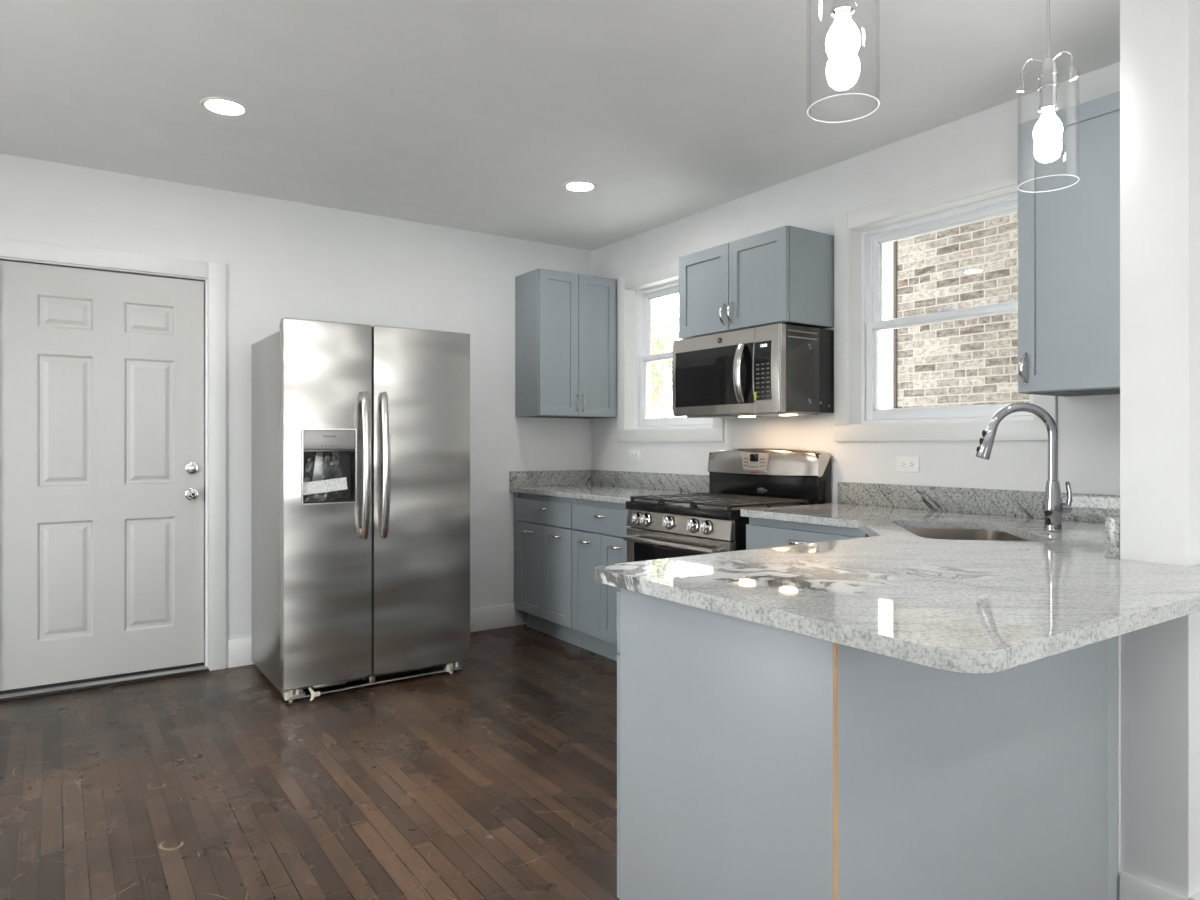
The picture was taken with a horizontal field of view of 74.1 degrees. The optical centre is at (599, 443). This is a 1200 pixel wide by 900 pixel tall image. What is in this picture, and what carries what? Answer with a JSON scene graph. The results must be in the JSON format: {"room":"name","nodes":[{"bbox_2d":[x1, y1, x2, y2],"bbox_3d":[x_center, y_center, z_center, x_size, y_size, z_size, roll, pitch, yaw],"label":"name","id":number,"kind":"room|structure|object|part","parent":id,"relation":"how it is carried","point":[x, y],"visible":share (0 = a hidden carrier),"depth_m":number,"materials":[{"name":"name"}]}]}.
{"room":"kitchen","nodes":[
{"label":"kitchen","id":0,"kind":"room"},
{"bbox_2d":[0,153,591,667],"bbox_3d":[-2.062,-0.076,4.301,5.150,2.552,0.160,0,0,-34],"label":"wall","id":1,"kind":"structure","parent":0,"point":[282,258],"depth_m":4.54,"materials":[{"name":"paint"}]},
{"bbox_2d":[0,260,208,701],"bbox_3d":[-2.465,0.171,3.975,0.907,2.058,0.162,0,0,-34],"label":"door","id":2,"kind":"structure","parent":1,"relation":"in","point":[102,488],"depth_m":3.93,"materials":[{"name":"paint"}]},
{"bbox_3d":[-2.469,1.194,3.981,0.907,0.013,0.148,0,0,-34],"label":"sill","id":3,"kind":"part","parent":2,"relation":"part of","materials":[{"name":"metal"}]},
{"bbox_3d":[-2.128,0.265,4.148,0.066,0.066,0.063,0,0,-34],"label":"knob","id":4,"kind":"part","parent":2,"relation":"part of","materials":[{"name":"silver metal"}]},
{"bbox_2d":[0,238,225,670],"bbox_3d":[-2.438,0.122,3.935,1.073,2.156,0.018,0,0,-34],"label":"door trim","id":5,"kind":"structure","parent":1,"relation":"attached to","point":[215,273],"depth_m":4.19,"materials":[{"name":"paint"}]},
{"bbox_2d":[228,604,521,667],"bbox_3d":[-2.245,1.127,4.073,4.190,0.145,0.018,0,0,-34],"label":"baseboard","id":6,"kind":"structure","parent":1,"relation":"attached to","point":[501,616],"depth_m":5.08,"materials":[{"name":"paint"}]},
{"bbox_2d":[509,470,590,486],"bbox_3d":[-0.322,0.235,5.388,0.650,0.102,0.020,0,0,-34],"label":"backsplash","id":7,"kind":"structure","parent":1,"relation":"attached to","point":[554,477],"depth_m":5.36,"materials":[{"name":"stone"}]},
{"bbox_2d":[515,268,615,418],"bbox_3d":[-0.210,-0.635,5.256,0.600,0.925,0.359,0,0,-34],"label":"upper cabinet","id":8,"kind":"object","parent":1,"relation":"attached to","point":[565,322],"visible":1,"depth_m":5.12,"materials":[{"name":"grey paint"},{"name":"brushed nickel metal"}]},
{"bbox_3d":[-0.262,-0.636,5.059,0.285,0.918,0.020,0,0,-34],"label":"door","id":9,"kind":"part","parent":8,"relation":"part of","materials":[{"name":"grey paint"}]},
{"bbox_3d":[-0.142,-0.259,5.107,0.016,0.113,0.037,0,0,-34],"label":"handle","id":10,"kind":"part","parent":8,"relation":"part of","materials":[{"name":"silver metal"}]},
{"bbox_3d":[-0.104,-0.259,5.133,0.016,0.113,0.037,0,0,-34],"label":"handle","id":11,"kind":"part","parent":8,"relation":"part of","materials":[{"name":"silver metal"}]},
{"bbox_3d":[-0.019,-0.636,5.226,0.298,0.918,0.020,0,0,-34],"label":"door","id":12,"kind":"part","parent":8,"relation":"part of","materials":[{"name":"grey paint"}]},
{"bbox_2d":[0,624,619,899],"bbox_3d":[0.418,1.260,0.691,5.150,0.120,9.000,0,0,-34],"label":"floor","id":13,"kind":"structure","parent":0,"point":[494,777],"depth_m":2.78,"materials":[{"name":"brown wood"}]},
{"bbox_2d":[252,318,469,701],"bbox_3d":[-1.259,0.310,4.198,0.937,1.779,0.811,0,0,-34],"label":"refrigerator","id":14,"kind":"object","parent":13,"relation":"on","point":[370,581],"visible":1,"depth_m":3.90,"materials":[{"name":"metal"}]},
{"bbox_3d":[-1.434,1.173,3.689,0.033,0.055,0.068,0,0,42],"label":"levelling leg","id":15,"kind":"part","parent":14,"relation":"part of","materials":[{"name":"beige plastic"}]},
{"bbox_2d":[303,456,347,500],"bbox_3d":[-1.316,0.164,3.777,0.215,0.215,0.048,0,0,-34],"label":"paper","id":16,"kind":"object","parent":14,"relation":"in","point":[322,470],"visible":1,"depth_m":3.77,"materials":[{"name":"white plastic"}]},
{"bbox_3d":[-1.303,0.281,3.797,0.410,1.719,0.074,0,0,-34],"label":"freezer door","id":17,"kind":"part","parent":14,"relation":"part of","materials":[{"name":"silver metal"}]},
{"bbox_3d":[-1.287,-0.018,3.772,0.241,0.089,0.022,0,0,-34],"label":"dispenser panel","id":18,"kind":"part","parent":14,"relation":"part of","materials":[{"name":"silver metal"}]},
{"bbox_3d":[-1.132,0.105,3.836,0.039,0.719,0.071,0,0,-34],"label":"handle","id":19,"kind":"part","parent":14,"relation":"part of","materials":[{"name":"silver metal"}]},
{"bbox_3d":[-1.110,1.165,3.951,0.882,0.047,0.096,0,0,-34],"label":"rail","id":20,"kind":"part","parent":14,"relation":"part of","materials":[{"name":"metal"}]},
{"bbox_3d":[-1.053,0.105,3.890,0.039,0.719,0.071,0,0,-34],"label":"handle","id":21,"kind":"part","parent":14,"relation":"part of","materials":[{"name":"silver metal"}]},
{"bbox_3d":[-0.912,0.281,4.066,0.515,1.719,0.074,0,0,-34],"label":"fresh food door","id":22,"kind":"part","parent":14,"relation":"part of","materials":[{"name":"silver metal"}]},
{"bbox_3d":[-0.773,1.173,4.143,0.033,0.055,0.068,0,0,42],"label":"levelling leg","id":23,"kind":"part","parent":14,"relation":"part of","materials":[{"name":"beige plastic"}]},
{"bbox_2d":[514,492,581,647],"bbox_3d":[-0.130,0.759,5.086,0.662,0.882,0.721,0,0,-34],"label":"base cabinet","id":24,"kind":"object","parent":13,"relation":"on","point":[543,529],"visible":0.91,"depth_m":4.90,"materials":[{"name":"grey paint"}]},
{"bbox_3d":[-0.439,0.791,5.035,0.020,0.574,0.324,0,0,-34],"label":"door","id":25,"kind":"part","parent":24,"relation":"part of","materials":[{"name":"grey paint"}]},
{"bbox_3d":[-0.347,0.423,4.900,0.020,0.143,0.651,0,0,-34],"label":"drawer","id":26,"kind":"part","parent":24,"relation":"part of","materials":[{"name":"grey paint"}]},
{"bbox_3d":[-0.254,0.791,4.765,0.020,0.574,0.324,0,0,-34],"label":"door","id":27,"kind":"part","parent":24,"relation":"part of","materials":[{"name":"grey paint"}]},
{"bbox_2d":[509,484,699,503],"bbox_3d":[0.048,0.301,4.848,0.652,0.030,1.328,0,0,-34],"label":"countertop","id":28,"kind":"structure","parent":24,"relation":"on","point":[605,493],"depth_m":4.72,"materials":[{"name":"stone"}]},
{"bbox_2d":[572,499,630,660],"bbox_3d":[0.245,0.759,4.541,0.662,0.882,0.594,0,0,-34],"label":"base cabinet","id":29,"kind":"object","parent":13,"relation":"on","point":[600,527],"visible":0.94,"depth_m":4.44,"materials":[{"name":"grey paint"}]},
{"bbox_3d":[-0.096,0.556,4.485,0.037,0.016,0.113,0,0,-34],"label":"handle","id":30,"kind":"part","parent":29,"relation":"part of","materials":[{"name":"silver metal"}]},
{"bbox_3d":[-0.072,0.791,4.501,0.020,0.574,0.291,0,0,-34],"label":"door","id":31,"kind":"part","parent":29,"relation":"part of","materials":[{"name":"grey paint"}]},
{"bbox_3d":[-0.013,0.400,4.364,0.037,0.016,0.113,0,0,-34],"label":"handle","id":32,"kind":"part","parent":29,"relation":"part of","materials":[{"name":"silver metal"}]},
{"bbox_3d":[0.011,0.423,4.380,0.020,0.143,0.585,0,0,-34],"label":"drawer","id":33,"kind":"part","parent":29,"relation":"part of","materials":[{"name":"grey paint"}]},
{"bbox_3d":[0.094,0.791,4.259,0.020,0.574,0.291,0,0,-34],"label":"door","id":34,"kind":"part","parent":29,"relation":"part of","materials":[{"name":"grey paint"}]},
{"bbox_3d":[0.070,0.556,4.243,0.037,0.016,0.113,0,0,-34],"label":"handle","id":35,"kind":"part","parent":29,"relation":"part of","materials":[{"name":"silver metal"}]},
{"bbox_2d":[623,448,830,561],"bbox_3d":[0.600,0.612,3.952,0.738,1.176,0.773,0,0,-34],"label":"gas range","id":36,"kind":"object","parent":13,"relation":"on","point":[688,524],"visible":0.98,"depth_m":3.88,"materials":[{"name":"silver metal"}]},
{"bbox_3d":[0.178,0.380,4.008,0.048,0.060,0.060,0,0,-34],"label":"knob","id":37,"kind":"part","parent":36,"relation":"part of","materials":[{"name":"silver metal"}]},
{"bbox_3d":[0.217,0.380,3.951,0.048,0.060,0.060,0,0,-34],"label":"knob","id":38,"kind":"part","parent":36,"relation":"part of","materials":[{"name":"silver metal"}]},
{"bbox_3d":[0.318,0.380,3.804,0.048,0.060,0.060,0,0,-34],"label":"knob","id":39,"kind":"part","parent":36,"relation":"part of","materials":[{"name":"silver metal"}]},
{"bbox_3d":[0.324,0.477,3.762,0.068,0.030,0.656,0,0,-34],"label":"handle","id":40,"kind":"part","parent":36,"relation":"part of","materials":[{"name":"silver metal"}]},
{"bbox_3d":[0.361,0.704,3.788,0.028,0.543,0.757,0,0,-34],"label":"oven door","id":41,"kind":"part","parent":36,"relation":"part of","materials":[{"name":"silver metal"}]},
{"bbox_3d":[0.364,0.382,3.790,0.035,0.087,0.761,0,0,-34],"label":"control panel","id":42,"kind":"part","parent":36,"relation":"part of","materials":[{"name":"silver metal"}]},
{"bbox_3d":[0.419,0.380,3.658,0.048,0.060,0.060,0,0,-34],"label":"knob","id":43,"kind":"part","parent":36,"relation":"part of","materials":[{"name":"silver metal"}]},
{"bbox_3d":[0.469,0.380,3.584,0.048,0.060,0.060,0,0,-34],"label":"knob","id":44,"kind":"part","parent":36,"relation":"part of","materials":[{"name":"silver metal"}]},
{"bbox_2d":[626,501,803,520],"bbox_3d":[0.614,0.318,3.962,0.649,0.041,0.765,0,0,-34],"label":"cooktop","id":45,"kind":"object","parent":36,"relation":"in","point":[679,510],"depth_m":3.71,"materials":[{"name":"black metal"}]},
{"bbox_3d":[0.803,0.093,4.089,0.020,0.090,0.188,0,0,-34],"label":"clock panel","id":46,"kind":"part","parent":36,"relation":"part of","materials":[{"name":"silver metal"}]},
{"bbox_3d":[0.844,0.096,4.119,0.122,0.143,0.773,0,0,-34],"label":"backguard panel","id":47,"kind":"part","parent":36,"relation":"part of","materials":[{"name":"silver metal"}]},
{"bbox_2d":[746,517,868,549],"bbox_3d":[1.045,0.759,3.376,0.662,0.882,0.605,0,0,-34],"label":"base cabinet","id":48,"kind":"object","parent":13,"relation":"on","point":[760,532],"visible":0.17,"depth_m":3.26,"materials":[{"name":"grey paint"}]},
{"bbox_3d":[0.788,0.400,3.199,0.037,0.016,0.113,0,0,-34],"label":"handle","id":49,"kind":"part","parent":48,"relation":"part of","materials":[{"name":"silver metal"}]},
{"bbox_2d":[617,588,1117,899],"bbox_3d":[0.650,0.759,1.938,1.074,0.882,0.684,0,0,-34],"label":"base cabinet","id":50,"kind":"object","parent":13,"relation":"on","point":[756,761],"visible":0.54,"depth_m":1.59,"materials":[{"name":"grey paint"}]},
{"bbox_3d":[0.253,0.423,2.024,0.504,0.143,0.020,0,0,-34],"label":"drawer","id":51,"kind":"part","parent":50,"relation":"part of","materials":[{"name":"grey paint"}]},
{"bbox_3d":[0.149,0.791,1.952,0.251,0.574,0.020,0,0,-34],"label":"door","id":52,"kind":"part","parent":50,"relation":"part of","materials":[{"name":"grey paint"}]},
{"bbox_3d":[0.224,0.759,1.611,0.002,0.882,0.619,0,0,-34],"label":"panel","id":53,"kind":"part","parent":50,"relation":"part of","materials":[{"name":"grey wood"}]},
{"bbox_2d":[594,503,1199,673],"bbox_3d":[0.827,0.301,2.443,2.092,0.030,1.905,0,0,-34],"label":"countertop","id":54,"kind":"structure","parent":50,"relation":"on","point":[961,606],"depth_m":1.58,"materials":[{"name":"stone"}]},
{"bbox_2d":[904,528,1028,540],"bbox_3d":[1.211,0.427,2.640,0.440,0.222,0.670,0,0,11],"label":"sink","id":55,"kind":"object","parent":54,"relation":"in","point":[948,534],"visible":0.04,"depth_m":2.93,"materials":[{"name":"silver metal"}]},
{"bbox_2d":[976,402,1071,531],"bbox_3d":[1.391,0.075,2.609,0.292,0.421,0.058,0,0,11],"label":"faucet","id":56,"kind":"object","parent":54,"relation":"on","point":[1054,507],"visible":1,"depth_m":2.58,"materials":[{"name":"silver metal"}]},
{"bbox_3d":[1.389,-0.007,2.610,0.213,0.255,0.030,0,0,11],"label":"spout","id":57,"kind":"part","parent":56,"relation":"part of","materials":[{"name":"silver metal"}]},
{"bbox_3d":[1.516,0.175,2.586,0.037,0.106,0.035,0,0,11],"label":"lever","id":58,"kind":"part","parent":56,"relation":"part of","materials":[{"name":"silver metal"}]},
{"bbox_3d":[0.813,0.759,1.646,1.000,0.882,0.016,0,0,-34],"label":"panel","id":59,"kind":"part","parent":50,"relation":"part of","materials":[{"name":"grey wood"}]},
{"bbox_2d":[0,0,1119,250],"bbox_3d":[0.418,-1.412,0.691,5.150,0.120,9.000,0,0,-34],"label":"ceiling","id":60,"kind":"structure","parent":0,"point":[470,115],"depth_m":3.03,"materials":[{"name":"paint"}]},
{"bbox_2d":[200,97,248,115],"bbox_3d":[-1.505,-1.349,3.186,0.176,0.006,0.176,0,0,-34],"label":"recessed light","id":61,"kind":"object","parent":60,"relation":"in","point":[219,105],"visible":1,"depth_m":3.18,"materials":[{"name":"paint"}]},
{"bbox_2d":[563,180,596,191],"bbox_3d":[-0.105,-1.349,4.172,0.176,0.006,0.176,0,0,-34],"label":"recessed light","id":62,"kind":"object","parent":60,"relation":"in","point":[576,186],"visible":1,"depth_m":4.17,"materials":[{"name":"white plastic"}]},
{"bbox_2d":[807,0,879,122],"bbox_3d":[0.505,-1.020,1.630,0.150,0.665,0.154,0,0,-34],"label":"pendant lamp","id":63,"kind":"object","parent":60,"relation":"hanging from","point":[843,38],"visible":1,"depth_m":1.61,"materials":[{"name":"clear glass"}]},
{"bbox_2d":[831,0,854,18],"bbox_3d":[0.499,-0.947,1.633,0.048,0.130,0.048,0,0,-34],"label":"socket","id":64,"kind":"object","parent":63,"relation":"attached to","point":[840,8],"depth_m":1.62,"materials":[{"name":"silver metal"}]},
{"bbox_3d":[0.499,-0.831,1.633,0.068,0.083,0.068,0,0,-34],"label":"bulb","id":65,"kind":"part","parent":63,"relation":"part of","materials":[{"name":"white glass"}]},
{"bbox_3d":[0.499,-0.828,1.633,0.143,0.280,0.143,0,0,-34],"label":"lamp shade","id":66,"kind":"part","parent":63,"relation":"part of","materials":[{"name":"clear glass"}]},
{"bbox_2d":[1015,0,1079,192],"bbox_3d":[1.193,-1.020,2.103,0.150,0.665,0.154,0,0,-34],"label":"pendant lamp","id":67,"kind":"object","parent":60,"relation":"hanging from","point":[1048,130],"visible":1,"depth_m":2.09,"materials":[{"name":"clear glass"}]},
{"bbox_3d":[1.143,-0.978,2.109,0.076,0.090,0.011,0,0,8],"label":"arm","id":68,"kind":"part","parent":67,"relation":"part of","materials":[{"name":"silver metal"}]},
{"bbox_3d":[1.188,-1.169,2.106,0.020,0.327,0.020,0,0,-34],"label":"stem","id":69,"kind":"part","parent":67,"relation":"part of","materials":[{"name":"silver metal"}]},
{"bbox_2d":[1038,59,1057,113],"bbox_3d":[1.188,-0.947,2.106,0.048,0.130,0.048,0,0,-34],"label":"socket","id":70,"kind":"object","parent":67,"relation":"attached to","point":[1048,73],"depth_m":2.09,"materials":[{"name":"silver metal"}]},
{"bbox_3d":[1.188,-0.831,2.106,0.068,0.083,0.068,0,0,-34],"label":"bulb","id":71,"kind":"part","parent":67,"relation":"part of","materials":[{"name":"white glass"}]},
{"bbox_3d":[1.188,-0.828,2.106,0.143,0.280,0.143,0,0,-34],"label":"lamp shade","id":72,"kind":"part","parent":67,"relation":"part of","materials":[{"name":"clear glass"}]},
{"bbox_3d":[1.207,-0.978,2.065,0.011,0.090,0.076,0,0,-22],"label":"arm","id":73,"kind":"part","parent":67,"relation":"part of","materials":[{"name":"silver metal"}]},
{"bbox_2d":[592,62,1119,502],"bbox_3d":[2.515,-0.076,2.010,0.200,2.552,8.800,0,0,-34],"label":"wall","id":74,"kind":"structure","parent":0,"point":[1088,427],"depth_m":3.63,"materials":[{"name":"paint"}]},
{"bbox_2d":[629,450,639,460],"bbox_3d":[0.223,0.076,5.162,0.009,0.070,0.115,0,0,-34],"label":"outlet","id":75,"kind":"object","parent":74,"relation":"attached to","point":[633,454],"visible":1,"depth_m":5.15,"materials":[{"name":"plastic"}]},
{"bbox_2d":[591,470,708,492],"bbox_3d":[0.314,0.235,5.019,0.020,0.102,1.307,0,0,-34],"label":"backsplash","id":76,"kind":"structure","parent":74,"relation":"attached to","point":[662,481],"depth_m":4.98,"materials":[{"name":"stone"}]},
{"bbox_2d":[617,261,724,441],"bbox_3d":[0.441,-0.553,4.905,0.100,1.084,1.010,0,0,-34],"label":"window trim","id":77,"kind":"structure","parent":74,"relation":"attached to","point":[627,287],"depth_m":5.23,"materials":[{"name":"paint"}]},
{"bbox_2d":[636,280,712,428],"bbox_3d":[0.525,-0.551,4.963,0.115,0.928,0.850,0,0,-34],"label":"window","id":78,"kind":"structure","parent":74,"relation":"in","point":[644,358],"depth_m":5.25,"materials":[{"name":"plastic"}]},
{"bbox_3d":[0.533,-0.765,4.968,0.034,0.451,0.800,0,0,-34],"label":"sash","id":79,"kind":"part","parent":78,"relation":"part of","materials":[{"name":"plastic"}]},
{"bbox_3d":[0.500,-0.343,4.946,0.034,0.466,0.800,0,0,-34],"label":"sash","id":80,"kind":"part","parent":78,"relation":"part of","materials":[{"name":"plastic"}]},
{"bbox_2d":[679,226,833,338],"bbox_3d":[0.763,-0.783,4.049,0.375,0.444,0.765,0,0,-34],"label":"upper cabinet","id":81,"kind":"object","parent":74,"relation":"attached to","point":[784,274],"visible":0.97,"depth_m":3.82,"materials":[{"name":"grey paint"},{"name":"brushed nickel metal"}]},
{"bbox_3d":[0.540,-0.783,4.125,0.020,0.437,0.381,0,0,-34],"label":"door","id":82,"kind":"part","parent":81,"relation":"part of","materials":[{"name":"grey paint"}]},
{"bbox_3d":[0.610,-0.647,3.974,0.037,0.113,0.016,0,0,-34],"label":"handle","id":83,"kind":"part","parent":81,"relation":"part of","materials":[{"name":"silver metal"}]},
{"bbox_3d":[0.641,-0.647,3.928,0.037,0.113,0.016,0,0,-34],"label":"handle","id":84,"kind":"part","parent":81,"relation":"part of","materials":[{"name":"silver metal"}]},
{"bbox_2d":[672,323,833,417],"bbox_3d":[0.737,-0.341,4.027,0.430,0.415,0.767,0,0,-34],"label":"microwave","id":85,"kind":"object","parent":81,"relation":"attached to","point":[780,369],"visible":1,"depth_m":3.79,"materials":[{"name":"grey metal"}]},
{"bbox_3d":[0.572,-0.346,4.014,0.042,0.403,0.601,0,0,-34],"label":"door","id":86,"kind":"part","parent":85,"relation":"part of","materials":[{"name":"silver metal"}]},
{"bbox_3d":[0.571,-0.335,3.999,0.016,0.288,0.573,0,0,-34],"label":"door glass","id":87,"kind":"part","parent":85,"relation":"part of","materials":[{"name":"black glass"}]},
{"bbox_3d":[0.664,-0.336,3.800,0.052,0.281,0.049,0,0,-34],"label":"handle","id":88,"kind":"part","parent":85,"relation":"part of","materials":[{"name":"silver metal"}]},
{"bbox_3d":[0.789,-0.346,3.698,0.042,0.403,0.162,0,0,-34],"label":"control panel","id":89,"kind":"part","parent":85,"relation":"part of","materials":[{"name":"silver metal"}]},
{"bbox_3d":[0.820,-0.346,3.628,0.021,0.400,0.016,0,0,-34],"label":"edge trim","id":90,"kind":"part","parent":85,"relation":"part of","materials":[{"name":"silver metal"}]},
{"bbox_3d":[0.756,-0.783,3.811,0.020,0.437,0.374,0,0,-34],"label":"door","id":91,"kind":"part","parent":81,"relation":"part of","materials":[{"name":"grey paint"}]},
{"bbox_2d":[896,456,919,472],"bbox_3d":[1.358,0.092,3.509,0.009,0.070,0.115,0,0,-34],"label":"outlet","id":92,"kind":"object","parent":74,"relation":"attached to","point":[903,463],"visible":1,"depth_m":3.50,"materials":[{"name":"plastic"}]},
{"bbox_2d":[900,460,913,467],"bbox_3d":[1.356,0.092,3.508,0.004,0.033,0.068,0,0,-34],"label":"receptacle","id":93,"kind":"object","parent":92,"relation":"attached to","point":[903,463],"depth_m":3.51,"materials":[{"name":"plastic"}]},
{"bbox_2d":[834,163,1056,440],"bbox_3d":[1.456,-0.553,3.428,0.100,1.084,1.025,0,0,-34],"label":"window trim","id":94,"kind":"structure","parent":74,"relation":"attached to","point":[848,226],"depth_m":3.62,"materials":[{"name":"paint"}]},
{"bbox_2d":[861,191,1032,423],"bbox_3d":[1.541,-0.551,3.486,0.115,0.928,0.865,0,0,-34],"label":"window","id":95,"kind":"structure","parent":74,"relation":"in","point":[872,241],"depth_m":3.62,"materials":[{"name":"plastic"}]},
{"bbox_3d":[1.548,-0.765,3.491,0.034,0.451,0.815,0,0,-34],"label":"sash","id":96,"kind":"part","parent":95,"relation":"part of","materials":[{"name":"plastic"}]},
{"bbox_3d":[1.515,-0.343,3.468,0.034,0.466,0.815,0,0,-34],"label":"sash","id":97,"kind":"part","parent":95,"relation":"part of","materials":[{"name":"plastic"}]},
{"bbox_2d":[838,482,1119,522],"bbox_3d":[1.598,0.235,3.150,0.020,0.102,1.599,0,0,-34],"label":"backsplash","id":98,"kind":"structure","parent":74,"relation":"attached to","point":[1094,508],"depth_m":3.24,"materials":[{"name":"stone"}]},
{"bbox_2d":[1018,91,1119,396],"bbox_3d":[1.740,-0.646,2.630,0.369,0.944,0.565,0,0,-34],"label":"upper cabinet","id":99,"kind":"object","parent":74,"relation":"attached to","point":[1069,237],"visible":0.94,"depth_m":2.64,"materials":[{"name":"grey paint"},{"name":"brushed nickel metal"}]},
{"bbox_3d":[1.462,-0.260,2.743,0.037,0.113,0.016,0,0,-34],"label":"handle","id":100,"kind":"part","parent":99,"relation":"part of","materials":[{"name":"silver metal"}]},
{"bbox_2d":[1120,0,1199,897],"bbox_3d":[1.734,-0.076,2.184,0.990,2.552,0.145,0,0,-34],"label":"wall partition","id":101,"kind":"structure","parent":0,"point":[1160,39],"depth_m":1.89,"materials":[{"name":"paint"}]},
{"bbox_2d":[1105,515,1119,558],"bbox_3d":[1.653,0.235,2.237,0.921,0.102,0.033,0,0,-34],"label":"backsplash","id":102,"kind":"structure","parent":101,"relation":"attached to","point":[1112,523],"depth_m":1.98,"materials":[{"name":"stone"}]},
{"bbox_2d":[1118,635,1119,899],"bbox_3d":[1.282,0.758,1.963,0.008,0.882,0.004,0,0,-34],"label":"trim","id":103,"kind":"structure","parent":101,"relation":"attached to","point":[1119,635],"depth_m":1.96,"materials":[{"name":"paint"}]},
{"bbox_2d":[1120,871,1199,899],"bbox_3d":[1.713,1.127,2.159,0.953,0.145,0.154,0,0,-34],"label":"baseboard","id":104,"kind":"structure","parent":101,"relation":"attached to","point":[1132,887],"depth_m":1.91,"materials":[{"name":"paint"}]},
{"label":"outside","id":105,"kind":"structure","parent":0,"visible":0},
{"bbox_3d":[1.847,1.875,8.103,30.000,0.150,42.000,0,0,-34],"label":"terrain","id":106,"kind":"structure","parent":105,"visible":0},
{"bbox_2d":[651,297,680,417],"bbox_3d":[1.156,-0.818,16.882,4.217,5.240,3.674,0,0,-34],"label":"young tree","id":107,"kind":"object","parent":106,"relation":"on","point":[654,312],"visible":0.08,"depth_m":17.29,"materials":[{"name":"green plant"}]},
{"bbox_2d":[651,295,682,418],"bbox_3d":[0.783,-0.244,12.445,2.929,4.105,4.326,0,0,32],"label":"young tree","id":108,"kind":"object","parent":106,"relation":"on","point":[659,382],"visible":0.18,"depth_m":12.37,"materials":[{"name":"green plant"}]},
{"bbox_2d":[893,212,1029,407],"bbox_3d":[5.631,-2.950,2.057,0.310,9.500,10.988,0,0,-34],"label":"brick building","id":109,"kind":"structure","parent":106,"relation":"on","point":[973,361],"depth_m":6.05,"materials":[{"name":"beige brick"}]}
]}

